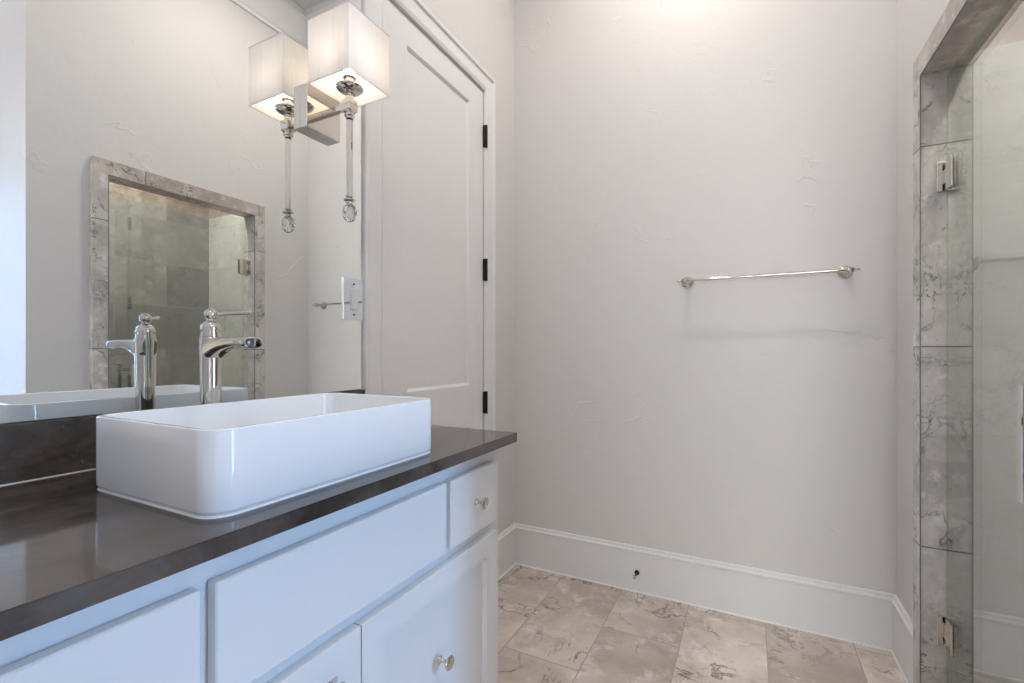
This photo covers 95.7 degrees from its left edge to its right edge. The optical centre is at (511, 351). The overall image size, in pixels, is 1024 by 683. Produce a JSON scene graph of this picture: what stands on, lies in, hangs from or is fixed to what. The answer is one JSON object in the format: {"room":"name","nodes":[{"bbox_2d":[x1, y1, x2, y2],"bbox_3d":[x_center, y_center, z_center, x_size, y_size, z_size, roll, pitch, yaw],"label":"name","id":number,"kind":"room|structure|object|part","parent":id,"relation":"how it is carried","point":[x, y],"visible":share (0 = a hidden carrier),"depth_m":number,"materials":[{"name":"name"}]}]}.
{"room":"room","nodes":[
{"label":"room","id":0,"kind":"room"},
{"bbox_2d":[3,0,513,533],"bbox_3d":[-0.648,-0.568,1.377,0.140,3.420,2.870,0,0,27],"label":"wall","id":1,"kind":"structure","parent":0,"point":[485,28],"depth_m":2.39,"materials":[{"name":"white paint"}]},
{"bbox_2d":[0,0,361,423],"bbox_3d":[-0.750,-0.668,1.014,0.006,1.580,1.131,0,0,27],"label":"mirror","id":2,"kind":"object","parent":1,"relation":"attached to","point":[159,170],"visible":1,"depth_m":1.00,"materials":[{"name":"grey mirror"}]},
{"bbox_2d":[300,0,388,221],"bbox_3d":[-0.479,-0.637,1.313,0.206,0.546,0.155,0,0,27],"label":"wall sconce","id":3,"kind":"object","parent":2,"relation":"attached to","point":[348,53],"visible":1,"depth_m":1.29,"materials":[{"name":"white fabric"}]},
{"bbox_3d":[-0.508,-0.690,1.328,0.086,0.016,0.016,0,0,27],"label":"arm","id":4,"kind":"part","parent":3,"relation":"part of","materials":[{"name":"silver metal"}]},
{"bbox_3d":[-0.456,-0.780,1.302,0.151,0.024,0.151,0,0,27],"label":"shade frame","id":5,"kind":"part","parent":3,"relation":"part of","materials":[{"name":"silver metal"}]},
{"bbox_3d":[-0.456,-0.823,1.302,0.152,0.173,0.152,0,0,27],"label":"lamp shade","id":6,"kind":"part","parent":3,"relation":"part of","materials":[{"name":"fabric"}]},
{"bbox_3d":[-0.456,-0.807,1.302,0.038,0.068,0.038,0,0,27],"label":"light bulb","id":7,"kind":"part","parent":3,"relation":"part of","materials":[{"name":"white glass"}]},
{"bbox_3d":[-0.456,-0.545,1.302,0.017,0.218,0.017,0,0,27],"label":"crystal rod","id":8,"kind":"part","parent":3,"relation":"part of","materials":[{"name":"white"}]},
{"bbox_2d":[343,277,363,320],"bbox_3d":[-0.504,-0.168,1.479,0.010,0.134,0.087,0,0,27],"label":"light switch","id":9,"kind":"object","parent":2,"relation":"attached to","point":[353,289],"visible":1,"depth_m":1.47,"materials":[{"name":"white plastic"}]},
{"bbox_2d":[0,389,364,485],"bbox_3d":[-0.744,0.173,1.011,0.022,0.102,1.131,0,0,27],"label":"backsplash","id":10,"kind":"structure","parent":1,"relation":"attached to","point":[39,449],"depth_m":0.82,"materials":[{"name":"stone"}]},
{"bbox_2d":[362,0,495,430],"bbox_3d":[-0.305,-0.101,1.919,0.061,2.486,0.880,0,0,27],"label":"door","id":11,"kind":"structure","parent":1,"relation":"in","point":[424,268],"depth_m":1.88,"materials":[{"name":"white paint"}]},
{"bbox_2d":[498,523,515,579],"bbox_3d":[-0.032,1.035,2.406,0.020,0.214,0.237,0,0,27],"label":"baseboard","id":12,"kind":"structure","parent":1,"relation":"attached to","point":[506,538],"depth_m":2.40,"materials":[{"name":"white paint"}]},
{"bbox_2d":[514,0,895,593],"bbox_3d":[0.768,-0.568,2.198,1.636,3.420,0.120,0,0,27],"label":"wall","id":13,"kind":"structure","parent":0,"point":[749,422],"depth_m":2.08,"materials":[{"name":"white paint"}]},
{"bbox_2d":[633,570,638,579],"bbox_3d":[0.580,1.048,2.174,0.023,0.023,0.066,0,0,27],"label":"door stop","id":14,"kind":"object","parent":13,"relation":"attached to","point":[636,572],"visible":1,"depth_m":2.19,"materials":[{"name":"black metal"}]},
{"bbox_2d":[515,523,895,651],"bbox_3d":[0.737,1.035,2.136,1.636,0.214,0.020,0,0,27],"label":"baseboard","id":15,"kind":"structure","parent":13,"relation":"attached to","point":[861,616],"depth_m":2.04,"materials":[{"name":"white paint"}]},
{"bbox_2d":[677,266,859,287],"bbox_3d":[1.046,-0.317,1.943,0.670,0.053,0.082,0,0,27],"label":"towel bar","id":16,"kind":"object","parent":13,"relation":"attached to","point":[844,272],"visible":1,"depth_m":1.89,"materials":[{"name":"silver metal"}]},
{"bbox_2d":[498,565,995,682],"bbox_3d":[-0.025,1.177,-1.956,5.200,0.130,8.000,0,0,27],"label":"floor","id":17,"kind":"structure","parent":0,"point":[553,628],"depth_m":1.81,"materials":[{"name":"tile"}]},
{"bbox_2d":[0,449,497,682],"bbox_3d":[-0.491,0.696,0.899,0.574,0.892,1.060,0,0,27],"label":"vanity cabinet","id":18,"kind":"object","parent":17,"relation":"on","point":[400,584],"visible":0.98,"depth_m":0.73,"materials":[{"name":"white paint"}]},
{"bbox_3d":[-0.430,0.363,0.472,0.020,0.153,0.206,0,0,27],"label":"drawer","id":19,"kind":"part","parent":18,"relation":"part of","materials":[{"name":"white paint"}]},
{"bbox_2d":[0,425,516,640],"bbox_3d":[-0.498,0.237,0.901,0.560,0.026,1.158,0,0,27],"label":"countertop","id":20,"kind":"structure","parent":18,"relation":"on","point":[68,546],"depth_m":0.58,"materials":[{"name":"stone"}]},
{"bbox_2d":[198,308,262,404],"bbox_3d":[-0.566,0.067,0.953,0.164,0.315,0.076,0,0,27],"label":"faucet","id":21,"kind":"object","parent":20,"relation":"on","point":[212,346],"visible":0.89,"depth_m":0.95,"materials":[{"name":"silver metal"}]},
{"bbox_3d":[-0.572,-0.004,0.938,0.162,0.052,0.041,0,0,27],"label":"spout","id":22,"kind":"part","parent":21,"relation":"part of","materials":[{"name":"silver metal"}]},
{"bbox_3d":[-0.587,-0.082,0.978,0.071,0.015,0.010,0,0,-16],"label":"lever","id":23,"kind":"part","parent":21,"relation":"part of","materials":[{"name":"silver metal"}]},
{"bbox_2d":[96,393,430,518],"bbox_3d":[-0.434,0.164,0.906,0.343,0.120,0.498,0,0,27],"label":"vessel sink","id":24,"kind":"object","parent":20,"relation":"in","point":[225,459],"visible":1,"depth_m":0.72,"materials":[{"name":"white ceramic"}]},
{"bbox_3d":[-0.372,0.742,0.587,0.020,0.550,0.464,0,0,27],"label":"door","id":25,"kind":"part","parent":18,"relation":"part of","materials":[{"name":"white paint"}]},
{"bbox_3d":[-0.157,0.742,1.007,0.020,0.550,0.474,0,0,27],"label":"door","id":26,"kind":"part","parent":18,"relation":"part of","materials":[{"name":"white paint"}]},
{"bbox_3d":[-0.141,0.658,0.985,0.029,0.030,0.030,0,0,27],"label":"knob","id":27,"kind":"part","parent":18,"relation":"part of","materials":[{"name":"silver metal"}]},
{"bbox_3d":[-0.097,0.363,1.125,0.020,0.153,0.208,0,0,27],"label":"drawer","id":28,"kind":"part","parent":18,"relation":"part of","materials":[{"name":"white paint"}]},
{"bbox_3d":[-0.074,0.363,1.116,0.029,0.030,0.030,0,0,27],"label":"knob","id":29,"kind":"part","parent":18,"relation":"part of","materials":[{"name":"silver metal"}]},
{"bbox_2d":[896,0,949,620],"bbox_3d":[1.219,-0.568,1.223,0.054,3.420,1.447,0,0,27],"label":"wall","id":30,"kind":"structure","parent":0,"point":[916,20],"depth_m":1.66,"materials":[{"name":"white paint"}]},
{"bbox_2d":[891,595,912,682],"bbox_3d":[1.381,1.035,1.621,0.020,0.214,0.351,0,0,27],"label":"baseboard","id":31,"kind":"structure","parent":30,"relation":"attached to","point":[902,624],"depth_m":1.65,"materials":[{"name":"white paint"}]},
{"bbox_2d":[913,0,1016,682],"bbox_3d":[1.130,0.114,1.068,0.109,2.057,0.862,0,0,27],"label":"trim","id":32,"kind":"structure","parent":30,"relation":"attached to","point":[939,218],"depth_m":1.40,"materials":[{"name":"tile"}]},
{"bbox_2d":[936,60,1023,682],"bbox_3d":[1.139,0.111,1.062,0.171,1.868,0.731,0,0,27],"label":"shower door","id":33,"kind":"structure","parent":30,"relation":"attached to","point":[948,172],"depth_m":1.34,"materials":[{"name":"clear glass"}]},
{"bbox_3d":[1.138,0.111,1.059,0.010,1.868,0.725,0,0,27],"label":"glass panel","id":34,"kind":"part","parent":33,"relation":"part of","materials":[{"name":"clear glass"}]},
{"bbox_3d":[1.016,0.170,0.820,0.171,0.220,0.019,0,0,27],"label":"handle","id":35,"kind":"part","parent":33,"relation":"part of","materials":[{"name":"silver metal"}]},
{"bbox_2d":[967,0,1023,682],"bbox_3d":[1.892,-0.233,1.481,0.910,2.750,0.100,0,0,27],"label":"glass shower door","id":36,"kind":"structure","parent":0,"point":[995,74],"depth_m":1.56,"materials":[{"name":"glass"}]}
]}

